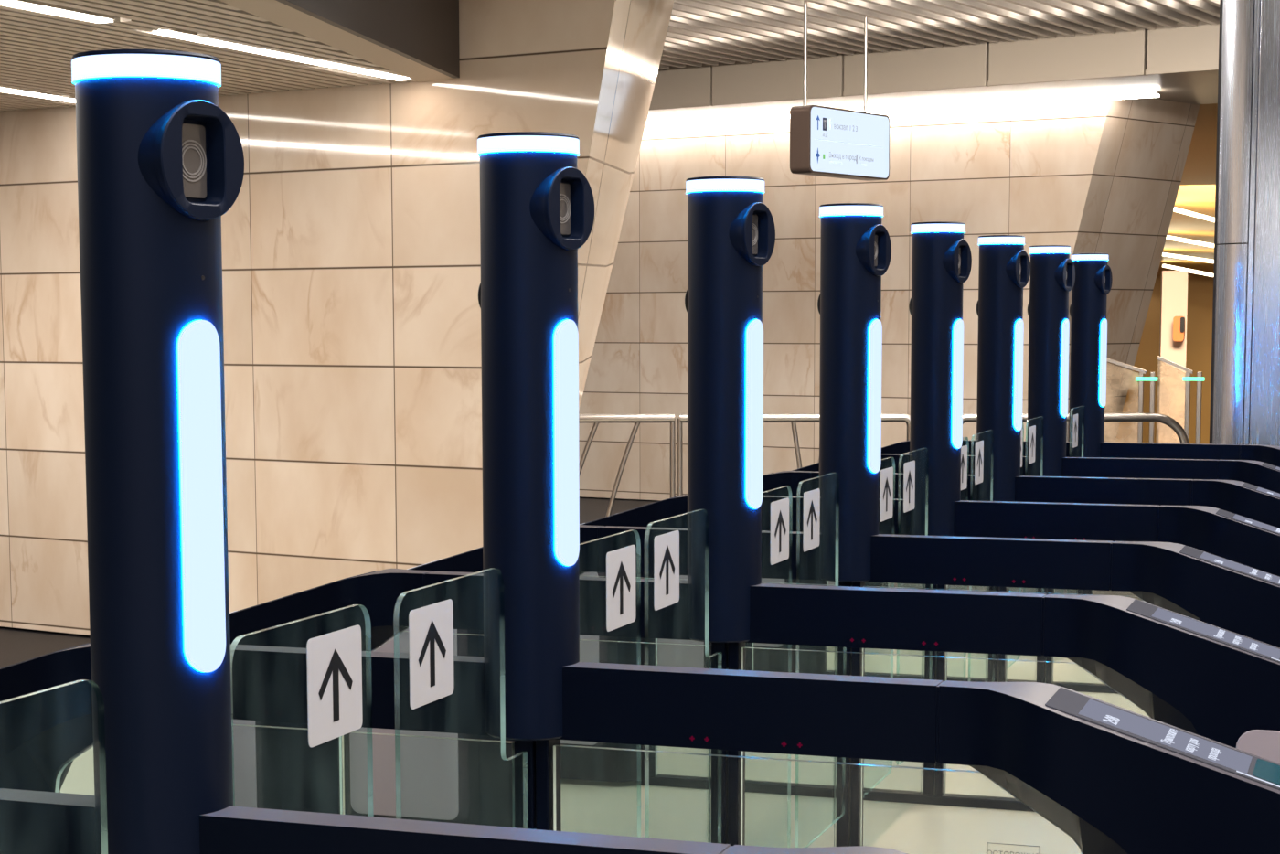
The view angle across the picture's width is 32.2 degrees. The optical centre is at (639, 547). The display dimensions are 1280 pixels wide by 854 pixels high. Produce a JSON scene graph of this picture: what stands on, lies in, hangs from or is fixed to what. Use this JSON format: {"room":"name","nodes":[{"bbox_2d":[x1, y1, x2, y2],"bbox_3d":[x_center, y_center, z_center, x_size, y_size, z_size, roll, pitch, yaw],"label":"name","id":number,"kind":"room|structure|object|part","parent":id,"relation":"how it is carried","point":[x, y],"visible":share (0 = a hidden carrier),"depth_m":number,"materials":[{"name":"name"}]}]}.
{"room":"railway station","nodes":[
{"label":"railway station","id":0,"kind":"room"},
{"bbox_2d":[0,0,674,635],"bbox_3d":[-2.802,-1.641,12.032,8.100,3.900,2.115,4,7,32],"label":"wall","id":1,"kind":"structure","parent":0,"point":[351,260],"depth_m":9.99,"materials":[{"name":"stone"}]},
{"bbox_2d":[218,0,452,82],"bbox_3d":[-1.386,-1.709,6.388,0.184,0.051,7.008,1,6,9],"label":"trim","id":2,"kind":"structure","parent":1,"relation":"attached to","point":[273,11],"depth_m":8.06,"materials":[{"name":"beige"}]},
{"bbox_2d":[275,0,459,78],"bbox_3d":[-1.312,-2.325,6.114,0.030,1.335,6.620,1,6,9],"label":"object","id":3,"kind":"structure","parent":1,"relation":"attached to","point":[423,32],"depth_m":8.56,"materials":[{"name":"black"}]},
{"bbox_2d":[0,496,1145,668],"bbox_3d":[1.267,-0.383,18.916,25.000,0.001,48.000,2,6,19],"label":"floor","id":4,"kind":"structure","parent":0,"point":[16,645],"depth_m":11.14,"materials":[{"name":"black stone"}]},
{"bbox_2d":[578,414,675,516],"bbox_3d":[-0.606,-0.288,13.049,1.629,0.994,0.051,0,6,0],"label":"railing","id":5,"kind":"object","parent":4,"relation":"on","point":[596,419],"visible":0.25,"depth_m":13.00,"materials":[{"name":"silver metal"}]},
{"bbox_3d":[-0.608,-0.288,13.049,1.625,0.994,0.051,0,6,0],"label":"handrail","id":6,"kind":"part","parent":5,"relation":"part of","materials":[{"name":"silver metal"}]},
{"bbox_3d":[0.192,-0.277,13.050,0.030,0.968,0.032,2,6,19],"label":"post","id":7,"kind":"part","parent":5,"relation":"part of","materials":[{"name":"silver metal"}]},
{"bbox_2d":[677,413,910,496],"bbox_3d":[0.916,-0.291,13.049,1.396,0.993,0.051,0,6,0],"label":"railing","id":8,"kind":"object","parent":4,"relation":"on","point":[793,419],"visible":0.2,"depth_m":12.99,"materials":[{"name":"silver metal"}]},
{"bbox_3d":[0.234,-0.277,13.050,0.030,0.968,0.032,2,6,19],"label":"post","id":9,"kind":"part","parent":8,"relation":"part of","materials":[{"name":"silver metal"}]},
{"bbox_3d":[0.924,-0.291,13.049,1.380,0.993,0.051,0,6,0],"label":"handrail","id":10,"kind":"part","parent":8,"relation":"part of","materials":[{"name":"silver metal"}]},
{"bbox_2d":[962,413,1189,443],"bbox_3d":[2.532,-0.294,13.048,1.386,0.994,0.051,0,6,0],"label":"railing","id":11,"kind":"object","parent":4,"relation":"on","point":[1166,420],"visible":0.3,"depth_m":12.98,"materials":[{"name":"silver metal"}]},
{"bbox_3d":[2.504,-0.281,13.049,0.030,0.968,0.032,2,6,19],"label":"post","id":12,"kind":"part","parent":11,"relation":"part of","materials":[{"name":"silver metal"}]},
{"bbox_2d":[1104,357,1157,442],"bbox_3d":[3.742,-0.839,17.024,0.430,1.260,0.065,2,6,19],"label":"gate","id":13,"kind":"object","parent":4,"relation":"on","point":[1138,382],"visible":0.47,"depth_m":16.94,"materials":[{"name":"clear glass"}]},
{"bbox_3d":[3.677,-0.853,17.047,0.290,1.185,0.012,2,6,19],"label":"glass panel","id":14,"kind":"part","parent":13,"relation":"part of","materials":[{"name":"clear glass"}]},
{"bbox_3d":[3.699,-1.400,16.983,0.340,0.135,0.060,2,6,19],"label":"rail","id":15,"kind":"part","parent":13,"relation":"part of","materials":[{"name":"silver metal"}]},
{"bbox_3d":[3.831,-0.776,17.003,0.035,1.140,0.050,2,6,19],"label":"post","id":16,"kind":"part","parent":13,"relation":"part of","materials":[{"name":"silver metal"}]},
{"bbox_3d":[3.911,-0.774,16.976,0.035,1.140,0.050,2,6,19],"label":"post","id":17,"kind":"part","parent":13,"relation":"part of","materials":[{"name":"silver metal"}]},
{"bbox_2d":[1156,355,1204,443],"bbox_3d":[4.128,-0.835,16.978,0.350,1.260,0.065,2,6,19],"label":"gate","id":18,"kind":"object","parent":4,"relation":"on","point":[1160,426],"visible":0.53,"depth_m":16.91,"materials":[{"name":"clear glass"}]},
{"bbox_3d":[4.062,-0.849,17.001,0.210,1.185,0.012,2,6,19],"label":"glass panel","id":19,"kind":"part","parent":18,"relation":"part of","materials":[{"name":"clear glass"}]},
{"bbox_3d":[4.085,-1.396,16.937,0.260,0.135,0.060,2,6,19],"label":"rail","id":20,"kind":"part","parent":18,"relation":"part of","materials":[{"name":"silver metal"}]},
{"bbox_3d":[4.178,-0.773,16.969,0.035,1.140,0.050,2,6,19],"label":"post","id":21,"kind":"part","parent":18,"relation":"part of","materials":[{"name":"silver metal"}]},
{"bbox_3d":[4.259,-0.771,16.942,0.035,1.140,0.050,2,6,19],"label":"post","id":22,"kind":"part","parent":18,"relation":"part of","materials":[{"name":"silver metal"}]},
{"bbox_2d":[59,646,1149,853],"bbox_3d":[1.169,1.160,3.768,11.200,0.001,16.100,2,6,19],"label":"floor","id":23,"kind":"structure","parent":0,"point":[632,808],"depth_m":7.05,"materials":[{"name":"beige stone"}]},
{"bbox_2d":[0,49,907,853],"bbox_3d":[-0.558,0.353,2.641,2.924,1.841,1.088,2,6,19],"label":"gate","id":24,"kind":"object","parent":23,"relation":"on","point":[160,164],"visible":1,"depth_m":2.52,"materials":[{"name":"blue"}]},
{"bbox_3d":[-1.280,0.754,2.911,1.410,0.953,0.212,2,6,19],"label":"gate arm","id":25,"kind":"part","parent":24,"relation":"part of","materials":[{"name":"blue metal"}]},
{"bbox_2d":[71,53,221,86],"bbox_3d":[-0.564,-0.543,2.538,0.167,0.024,0.167,2,6,19],"label":"light","id":26,"kind":"object","parent":24,"relation":"on","point":[87,69],"depth_m":2.47,"materials":[{"name":"white plastic"}]},
{"bbox_2d":[176,320,225,671],"bbox_3d":[-0.500,-0.058,2.540,0.013,0.404,0.062,4,7,37],"label":"light","id":27,"kind":"object","parent":24,"relation":"attached to","point":[200,481],"depth_m":2.53,"materials":[{"name":"white plastic"}]},
{"bbox_3d":[0.154,0.801,2.427,1.410,0.953,0.212,2,6,19],"label":"gate arm","id":28,"kind":"part","parent":24,"relation":"part of","materials":[{"name":"blue metal"}]},
{"bbox_2d":[0,131,1279,853],"bbox_3d":[-0.177,0.240,3.738,2.924,1.841,1.088,2,6,19],"label":"gate","id":29,"kind":"object","parent":23,"relation":"on","point":[1114,779],"visible":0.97,"depth_m":3.60,"materials":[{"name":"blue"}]},
{"bbox_3d":[-1.258,0.252,4.090,0.538,0.172,0.166,2,6,19],"label":"display panel","id":30,"kind":"part","parent":29,"relation":"part of","materials":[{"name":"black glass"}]},
{"bbox_3d":[-0.899,0.641,4.007,1.410,0.953,0.212,2,6,19],"label":"gate arm","id":31,"kind":"part","parent":29,"relation":"part of","materials":[{"name":"clear glass"}]},
{"bbox_3d":[-0.636,0.716,3.918,0.896,0.810,0.012,2,6,19],"label":"glass panel","id":32,"kind":"part","parent":29,"relation":"part of","materials":[{"name":"grey"}]},
{"bbox_3d":[-0.185,0.733,3.778,0.034,0.853,0.060,2,6,19],"label":"support post","id":33,"kind":"part","parent":29,"relation":"part of","materials":[{"name":"blue metal"}]},
{"bbox_2d":[477,135,579,155],"bbox_3d":[-0.183,-0.656,3.634,0.167,0.024,0.167,2,6,19],"label":"light","id":34,"kind":"object","parent":29,"relation":"on","point":[486,144],"depth_m":3.56,"materials":[{"name":"white plastic"}]},
{"bbox_3d":[-0.153,0.734,3.768,0.024,0.853,0.060,2,6,19],"label":"support post","id":35,"kind":"part","parent":29,"relation":"part of","materials":[{"name":"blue metal"}]},
{"bbox_2d":[553,319,579,565],"bbox_3d":[-0.119,-0.171,3.636,0.013,0.404,0.062,4,7,37],"label":"light","id":36,"kind":"object","parent":29,"relation":"attached to","point":[566,478],"depth_m":3.63,"materials":[{"name":"white plastic"}]},
{"bbox_3d":[0.275,0.746,3.610,0.882,0.810,0.012,2,6,19],"label":"glass panel","id":37,"kind":"part","parent":29,"relation":"part of","materials":[{"name":"grey"}]},
{"bbox_3d":[0.535,0.688,3.523,1.410,0.953,0.212,2,6,19],"label":"gate arm","id":38,"kind":"part","parent":29,"relation":"part of","materials":[{"name":"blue metal"}]},
{"bbox_3d":[0.893,0.323,3.363,0.538,0.172,0.166,2,6,19],"label":"display panel","id":39,"kind":"part","parent":29,"relation":"part of","materials":[{"name":"clear glass"}]},
{"bbox_2d":[1236,770,1279,787],"bbox_3d":[0.998,0.372,3.256,0.241,0.076,0.004,2,6,19],"label":"light","id":40,"kind":"object","parent":29,"relation":"attached to","point":[1259,780],"depth_m":3.28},
{"bbox_2d":[229,175,1279,845],"bbox_3d":[0.188,0.126,4.839,2.924,1.841,1.088,2,6,19],"label":"gate","id":41,"kind":"object","parent":23,"relation":"on","point":[1210,681],"visible":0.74,"depth_m":4.72,"materials":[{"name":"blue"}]},
{"bbox_3d":[-0.894,0.139,5.191,0.538,0.172,0.166,2,6,19],"label":"display panel","id":42,"kind":"part","parent":41,"relation":"part of","materials":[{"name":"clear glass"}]},
{"bbox_3d":[-0.534,0.527,5.109,1.410,0.953,0.212,2,6,19],"label":"gate arm","id":43,"kind":"part","parent":41,"relation":"part of","materials":[{"name":"clear glass"}]},
{"bbox_3d":[-0.272,0.602,5.020,0.896,0.810,0.012,2,6,19],"label":"glass panel","id":44,"kind":"part","parent":41,"relation":"part of","materials":[{"name":"grey"}]},
{"bbox_3d":[0.180,0.619,4.880,0.034,0.853,0.060,2,6,19],"label":"support post","id":45,"kind":"part","parent":41,"relation":"part of","materials":[{"name":"blue metal"}]},
{"bbox_2d":[686,179,764,192],"bbox_3d":[0.182,-0.770,4.736,0.167,0.024,0.167,2,6,19],"label":"light","id":46,"kind":"object","parent":41,"relation":"on","point":[693,186],"depth_m":4.66,"materials":[{"name":"white plastic"}]},
{"bbox_3d":[0.211,0.621,4.870,0.024,0.853,0.060,2,6,19],"label":"support post","id":47,"kind":"part","parent":41,"relation":"part of","materials":[{"name":"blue metal"}]},
{"bbox_2d":[745,319,763,508],"bbox_3d":[0.246,-0.285,4.738,0.013,0.404,0.062,4,7,37],"label":"light","id":48,"kind":"object","parent":41,"relation":"attached to","point":[753,327],"depth_m":4.73,"materials":[{"name":"white plastic"}]},
{"bbox_3d":[0.640,0.632,4.712,0.882,0.810,0.012,2,6,19],"label":"glass panel","id":49,"kind":"part","parent":41,"relation":"part of","materials":[{"name":"grey"}]},
{"bbox_3d":[0.900,0.574,4.625,1.410,0.953,0.212,2,6,19],"label":"gate arm","id":50,"kind":"part","parent":41,"relation":"part of","materials":[{"name":"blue metal"}]},
{"bbox_3d":[1.258,0.209,4.465,0.538,0.172,0.166,2,6,19],"label":"display panel","id":51,"kind":"part","parent":41,"relation":"part of","materials":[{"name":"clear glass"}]},
{"bbox_2d":[343,202,1279,846],"bbox_3d":[0.561,0.012,5.938,2.924,1.841,1.088,2,6,19],"label":"gate","id":52,"kind":"object","parent":23,"relation":"on","point":[389,776],"visible":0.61,"depth_m":5.83,"materials":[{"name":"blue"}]},
{"bbox_3d":[-0.520,0.025,6.290,0.538,0.172,0.166,2,6,19],"label":"display panel","id":53,"kind":"part","parent":52,"relation":"part of","materials":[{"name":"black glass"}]},
{"bbox_3d":[-0.161,0.413,6.208,1.410,0.953,0.212,2,6,19],"label":"gate arm","id":54,"kind":"part","parent":52,"relation":"part of","materials":[{"name":"clear glass"}]},
{"bbox_3d":[0.102,0.489,6.119,0.896,0.810,0.012,2,6,19],"label":"glass panel","id":55,"kind":"part","parent":52,"relation":"part of","materials":[{"name":"grey"}]},
{"bbox_3d":[0.553,0.506,5.979,0.034,0.853,0.060,2,6,19],"label":"support post","id":56,"kind":"part","parent":52,"relation":"part of","materials":[{"name":"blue metal"}]},
{"bbox_2d":[819,205,883,216],"bbox_3d":[0.555,-0.883,5.835,0.167,0.024,0.167,2,6,19],"label":"light","id":57,"kind":"object","parent":52,"relation":"on","point":[824,210],"depth_m":5.76,"materials":[{"name":"white plastic"}]},
{"bbox_3d":[0.585,0.507,5.968,0.024,0.853,0.060,2,6,19],"label":"support post","id":58,"kind":"part","parent":52,"relation":"part of","materials":[{"name":"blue metal"}]},
{"bbox_2d":[867,319,882,472],"bbox_3d":[0.619,-0.398,5.837,0.013,0.404,0.062,4,7,37],"label":"light","id":59,"kind":"object","parent":52,"relation":"attached to","point":[874,325],"depth_m":5.83,"materials":[{"name":"white plastic"}]},
{"bbox_3d":[1.013,0.519,5.811,0.882,0.810,0.012,2,6,19],"label":"glass panel","id":60,"kind":"part","parent":52,"relation":"part of","materials":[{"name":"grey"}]},
{"bbox_3d":[1.273,0.461,5.723,1.410,0.953,0.212,2,6,19],"label":"gate arm","id":61,"kind":"part","parent":52,"relation":"part of","materials":[{"name":"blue metal"}]},
{"bbox_3d":[1.631,0.096,5.564,0.538,0.172,0.166,2,6,19],"label":"display panel","id":62,"kind":"part","parent":52,"relation":"part of","materials":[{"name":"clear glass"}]},
{"bbox_2d":[560,221,1279,811],"bbox_3d":[0.937,-0.101,7.036,2.924,1.841,1.088,2,6,19],"label":"gate","id":63,"kind":"object","parent":23,"relation":"on","point":[935,474],"visible":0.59,"depth_m":6.93,"materials":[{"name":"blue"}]},
{"bbox_3d":[-0.144,-0.088,7.388,0.538,0.172,0.166,2,6,19],"label":"display panel","id":64,"kind":"part","parent":63,"relation":"part of","materials":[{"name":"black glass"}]},
{"bbox_3d":[0.215,0.300,7.306,1.410,0.953,0.212,2,6,19],"label":"gate arm","id":65,"kind":"part","parent":63,"relation":"part of","materials":[{"name":"blue metal"}]},
{"bbox_3d":[0.478,0.376,7.217,0.896,0.810,0.012,2,6,19],"label":"glass panel","id":66,"kind":"part","parent":63,"relation":"part of","materials":[{"name":"grey"}]},
{"bbox_3d":[0.932,0.803,7.110,1.960,0.030,0.055,2,6,19],"label":"rail","id":67,"kind":"part","parent":63,"relation":"part of","materials":[{"name":"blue metal"}]},
{"bbox_3d":[0.929,0.393,7.077,0.034,0.853,0.060,2,6,19],"label":"support post","id":68,"kind":"part","parent":63,"relation":"part of","materials":[{"name":"blue metal"}]},
{"bbox_2d":[911,224,965,233],"bbox_3d":[0.931,-0.997,6.933,0.167,0.024,0.167,2,6,19],"label":"light","id":69,"kind":"object","parent":63,"relation":"on","point":[915,228],"depth_m":6.86,"materials":[{"name":"white plastic"}]},
{"bbox_3d":[0.961,0.394,7.066,0.024,0.853,0.060,2,6,19],"label":"support post","id":70,"kind":"part","parent":63,"relation":"part of","materials":[{"name":"blue metal"}]},
{"bbox_3d":[1.389,0.405,6.909,0.882,0.810,0.012,2,6,19],"label":"glass panel","id":71,"kind":"part","parent":63,"relation":"part of","materials":[{"name":"grey"}]},
{"bbox_2d":[951,319,963,448],"bbox_3d":[0.995,-0.512,6.935,0.013,0.404,0.062,4,7,37],"label":"light","id":72,"kind":"object","parent":63,"relation":"attached to","point":[957,325],"depth_m":6.92,"materials":[{"name":"white plastic"}]},
{"bbox_3d":[1.649,0.347,6.822,1.410,0.953,0.212,2,6,19],"label":"gate arm","id":73,"kind":"part","parent":63,"relation":"part of","materials":[{"name":"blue metal"}]},
{"bbox_3d":[2.007,-0.018,6.662,0.538,0.172,0.166,2,6,19],"label":"display panel","id":74,"kind":"part","parent":63,"relation":"part of","materials":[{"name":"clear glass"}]},
{"bbox_2d":[657,234,1279,682],"bbox_3d":[1.313,-0.214,8.134,2.924,1.841,1.088,2,6,19],"label":"gate","id":75,"kind":"object","parent":23,"relation":"on","point":[1004,269],"visible":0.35,"depth_m":8.01,"materials":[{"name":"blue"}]},
{"bbox_3d":[0.592,0.187,8.403,1.410,0.953,0.212,2,6,19],"label":"gate arm","id":76,"kind":"part","parent":75,"relation":"part of","materials":[{"name":"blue metal"}]},
{"bbox_3d":[0.854,0.262,8.314,0.896,0.810,0.012,2,6,19],"label":"glass panel","id":77,"kind":"part","parent":75,"relation":"part of","materials":[{"name":"grey"}]},
{"bbox_3d":[1.306,0.279,8.175,0.034,0.853,0.060,2,6,19],"label":"support post","id":78,"kind":"part","parent":75,"relation":"part of","materials":[{"name":"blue metal"}]},
{"bbox_2d":[978,236,1024,245],"bbox_3d":[1.308,-1.110,8.031,0.167,0.024,0.167,2,6,19],"label":"light","id":79,"kind":"object","parent":75,"relation":"on","point":[982,240],"depth_m":7.96,"materials":[{"name":"white plastic"}]},
{"bbox_3d":[1.337,0.280,8.164,0.024,0.853,0.060,2,6,19],"label":"support post","id":80,"kind":"part","parent":75,"relation":"part of","materials":[{"name":"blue metal"}]},
{"bbox_2d":[1013,319,1023,430],"bbox_3d":[1.372,-0.625,8.033,0.013,0.404,0.062,4,7,37],"label":"light","id":81,"kind":"object","parent":75,"relation":"attached to","point":[1018,324],"depth_m":8.02,"materials":[{"name":"white plastic"}]},
{"bbox_3d":[2.026,0.234,7.919,1.410,0.953,0.212,2,6,19],"label":"gate arm","id":82,"kind":"part","parent":75,"relation":"part of","materials":[{"name":"blue metal"}]},
{"bbox_3d":[2.384,-0.131,7.759,0.538,0.172,0.166,2,6,19],"label":"display panel","id":83,"kind":"part","parent":75,"relation":"part of","materials":[{"name":"clear glass"}]},
{"bbox_2d":[753,245,1279,693],"bbox_3d":[1.692,-0.328,9.231,2.924,1.841,1.088,2,6,19],"label":"gate","id":84,"kind":"object","parent":23,"relation":"on","point":[1052,271],"visible":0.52,"depth_m":9.12,"materials":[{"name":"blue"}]},
{"bbox_3d":[0.970,0.073,9.501,1.410,0.953,0.212,2,6,19],"label":"gate arm","id":85,"kind":"part","parent":84,"relation":"part of","materials":[{"name":"blue metal"}]},
{"bbox_3d":[1.232,0.149,9.412,0.896,0.810,0.012,2,6,19],"label":"glass panel","id":86,"kind":"part","parent":84,"relation":"part of","materials":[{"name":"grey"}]},
{"bbox_3d":[1.687,0.576,9.306,1.960,0.030,0.055,2,6,19],"label":"rail","id":87,"kind":"part","parent":84,"relation":"part of","materials":[{"name":"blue metal"}]},
{"bbox_3d":[1.684,0.166,9.272,0.034,0.853,0.060,2,6,19],"label":"support post","id":88,"kind":"part","parent":84,"relation":"part of","materials":[{"name":"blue metal"}]},
{"bbox_2d":[1029,246,1070,253],"bbox_3d":[1.686,-1.223,9.128,0.167,0.024,0.167,2,6,19],"label":"light","id":89,"kind":"object","parent":84,"relation":"on","point":[1032,250],"depth_m":9.06,"materials":[{"name":"white plastic"}]},
{"bbox_3d":[1.715,0.167,9.261,0.024,0.853,0.060,2,6,19],"label":"support post","id":90,"kind":"part","parent":84,"relation":"part of","materials":[{"name":"blue metal"}]},
{"bbox_2d":[1060,319,1069,417],"bbox_3d":[1.750,-0.739,9.130,0.013,0.404,0.062,4,7,37],"label":"light","id":91,"kind":"object","parent":84,"relation":"attached to","point":[1064,323],"depth_m":9.12,"materials":[{"name":"white plastic"}]},
{"bbox_3d":[2.404,0.120,9.017,1.410,0.953,0.212,2,6,19],"label":"gate arm","id":92,"kind":"part","parent":84,"relation":"part of","materials":[{"name":"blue metal"}]},
{"bbox_3d":[2.762,-0.245,8.857,0.538,0.172,0.166,2,6,19],"label":"display panel","id":93,"kind":"part","parent":84,"relation":"part of","materials":[{"name":"grey glass"}]},
{"bbox_2d":[828,253,1279,595],"bbox_3d":[2.005,-0.418,10.114,2.924,1.842,0.639,2,6,19],"label":"gate","id":94,"kind":"object","parent":23,"relation":"on","point":[1093,277],"visible":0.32,"depth_m":10.20,"materials":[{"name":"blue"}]},
{"bbox_3d":[1.356,-0.040,10.595,1.410,0.953,0.212,2,6,19],"label":"gate arm","id":95,"kind":"part","parent":94,"relation":"part of","materials":[{"name":"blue metal"}]},
{"bbox_3d":[2.070,0.053,10.367,0.034,0.853,0.060,2,6,19],"label":"support post","id":96,"kind":"part","parent":94,"relation":"part of","materials":[{"name":"grey metal"}]},
{"bbox_3d":[2.101,0.054,10.356,0.024,0.853,0.060,2,6,19],"label":"support post","id":97,"kind":"part","parent":94,"relation":"part of","materials":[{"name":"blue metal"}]},
{"bbox_2d":[1071,254,1108,260],"bbox_3d":[2.072,-1.337,10.223,0.167,0.024,0.167,2,6,19],"label":"light","id":98,"kind":"object","parent":94,"relation":"on","point":[1074,257],"depth_m":10.15,"materials":[{"name":"white plastic"}]},
{"bbox_2d":[1098,319,1107,406],"bbox_3d":[2.136,-0.852,10.225,0.013,0.404,0.062,4,7,37],"label":"light","id":99,"kind":"object","parent":94,"relation":"attached to","point":[1103,323],"depth_m":10.21,"materials":[{"name":"white plastic"}]},
{"bbox_3d":[2.790,0.007,10.111,1.410,0.953,0.212,2,6,19],"label":"gate arm","id":100,"kind":"part","parent":94,"relation":"part of","materials":[{"name":"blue metal"}]},
{"bbox_2d":[1209,0,1279,446],"bbox_3d":[3.376,-1.320,10.658,1.100,3.520,0.850,4,7,32],"label":"steel pillar","id":101,"kind":"structure","parent":23,"relation":"on","point":[1245,378],"depth_m":10.47,"materials":[{"name":"silver metal"}]},
{"bbox_2d":[578,97,1200,500],"bbox_3d":[-0.534,-2.134,20.075,10.946,3.230,1.300,4,7,32],"label":"wall","id":102,"kind":"structure","parent":0,"point":[1092,176],"depth_m":17.83,"materials":[{"name":"stone"}]},
{"bbox_2d":[645,110,789,126],"bbox_3d":[0.643,-3.547,18.339,1.364,0.056,0.050,4,7,32],"label":"lamp","id":103,"kind":"object","parent":102,"relation":"attached to","point":[784,113],"depth_m":18.31,"materials":[{"name":"beige"}]},
{"bbox_2d":[838,89,1159,113],"bbox_3d":[2.719,-3.419,17.061,2.628,0.056,0.050,4,7,32],"label":"lamp","id":104,"kind":"object","parent":102,"relation":"attached to","point":[1084,97],"depth_m":16.98,"materials":[{"name":"beige plastic"}]},
{"bbox_2d":[647,69,1218,118],"bbox_3d":[1.236,-3.558,17.981,12.000,0.035,2.530,4,7,32],"label":"ceiling","id":105,"kind":"structure","parent":0,"point":[1194,88],"depth_m":16.66,"materials":[{"name":"beige"}]},
{"bbox_2d":[649,20,1219,110],"bbox_3d":[0.833,-3.638,17.319,12.026,0.340,0.060,4,7,36],"label":"wall","id":106,"kind":"structure","parent":105,"relation":"attached to","point":[1184,48],"depth_m":16.23,"materials":[{"name":"beige stone"}]},
{"bbox_2d":[658,0,1220,69],"bbox_3d":[-1.640,-3.121,10.497,14.314,0.115,14.094,4,7,32],"label":"ceiling","id":107,"kind":"structure","parent":0,"point":[709,32],"depth_m":14.97,"materials":[{"name":"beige metal"}]},
{"bbox_2d":[789,0,889,181],"bbox_3d":[1.312,-2.959,14.432,0.151,1.082,1.000,4,7,37],"label":"hanging sign","id":108,"kind":"object","parent":107,"relation":"hanging from","point":[829,142],"visible":1,"depth_m":14.30,"materials":[{"name":"white"}]},
{"bbox_3d":[1.048,-3.132,14.060,0.021,0.662,0.022,2,6,19],"label":"hanging rod","id":109,"kind":"part","parent":108,"relation":"part of","materials":[{"name":"silver metal"}]},
{"bbox_3d":[1.490,-3.193,14.650,0.021,0.662,0.022,2,6,19],"label":"hanging rod","id":110,"kind":"part","parent":108,"relation":"part of","materials":[{"name":"silver metal"}]},
{"bbox_2d":[1115,275,1213,443],"bbox_3d":[6.837,-2.711,25.214,5.967,3.300,0.100,0,6,5],"label":"wall","id":111,"kind":"structure","parent":0,"point":[1200,287],"depth_m":25.28,"materials":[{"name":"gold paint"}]},
{"bbox_2d":[1157,270,1188,443],"bbox_3d":[5.359,-1.770,22.344,0.252,2.020,0.100,0,6,5],"label":"wall","id":112,"kind":"structure","parent":0,"point":[1174,283],"depth_m":22.27,"materials":[{"name":"beige paint"}]},
{"bbox_2d":[1173,316,1184,341],"bbox_3d":[5.369,-2.182,22.102,0.110,0.250,0.130,2,6,19],"label":"wall phone","id":113,"kind":"object","parent":112,"relation":"attached to","point":[1178,322],"visible":1,"depth_m":22.06,"materials":[{"name":"orange plastic"}]},
{"bbox_2d":[1157,103,1217,275],"bbox_3d":[5.818,-3.399,22.094,6.200,1.410,9.500,2,6,19],"label":"ceiling","id":114,"kind":"structure","parent":0,"point":[1196,193],"depth_m":19.86,"materials":[{"name":"gold metal"}]},
{"bbox_2d":[1162,264,1213,277],"bbox_3d":[5.789,-2.888,23.199,0.645,0.155,0.100,0,6,1],"label":"lamp","id":115,"kind":"object","parent":114,"relation":"attached to","point":[1163,265],"visible":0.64,"depth_m":23.15,"materials":[{"name":"white plastic"}]},
{"bbox_2d":[1162,252,1214,263],"bbox_3d":[5.543,-2.891,22.198,0.734,0.134,0.100,0,6,1],"label":"lamp","id":116,"kind":"object","parent":114,"relation":"attached to","point":[1171,255],"visible":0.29,"depth_m":22.15,"materials":[{"name":"white plastic"}]},
{"bbox_2d":[1166,234,1214,247],"bbox_3d":[5.319,-2.914,21.199,0.681,0.154,0.100,0,6,1],"label":"lamp","id":117,"kind":"object","parent":114,"relation":"attached to","point":[1197,242],"visible":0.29,"depth_m":21.15,"materials":[{"name":"white plastic"}]},
{"bbox_2d":[1173,206,1215,222],"bbox_3d":[5.059,-2.986,19.998,0.594,0.185,0.100,0,6,2],"label":"lamp","id":118,"kind":"object","parent":114,"relation":"attached to","point":[1176,209],"visible":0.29,"depth_m":19.95,"materials":[{"name":"white plastic"}]},
{"bbox_3d":[-3.951,-1.933,7.980,6.817,0.040,8.026,2,6,19],"label":"ceiling","id":119,"kind":"structure","parent":0,"visible":0},
{"bbox_2d":[0,85,75,103],"bbox_3d":[-3.017,-2.026,9.432,0.080,0.074,2.302,2,6,21],"label":"lamp","id":120,"kind":"object","parent":119,"relation":"attached to","point":[46,95],"visible":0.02,"depth_m":10.08,"materials":[{"name":"beige"}]},
{"bbox_2d":[0,0,115,22],"bbox_3d":[-2.253,-1.752,6.742,0.080,0.074,1.981,3,6,25],"label":"lamp","id":121,"kind":"object","parent":119,"relation":"attached to","point":[28,5],"visible":0.7,"depth_m":7.38,"materials":[{"name":"beige plastic"}]},
{"bbox_2d":[0,0,415,111],"bbox_3d":[-3.090,-1.834,7.732,5.223,0.030,6.079,3,6,25],"label":"ceiling slats","id":122,"kind":"structure","parent":119,"relation":"attached to","point":[37,48],"depth_m":8.30,"materials":[{"name":"beige"}]},
{"bbox_2d":[150,28,409,80],"bbox_3d":[-1.362,-1.955,8.702,0.080,0.074,1.724,3,6,24],"label":"lamp","id":123,"kind":"object","parent":119,"relation":"attached to","point":[182,34],"visible":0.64,"depth_m":8.56,"materials":[{"name":"beige plastic"}]}
]}

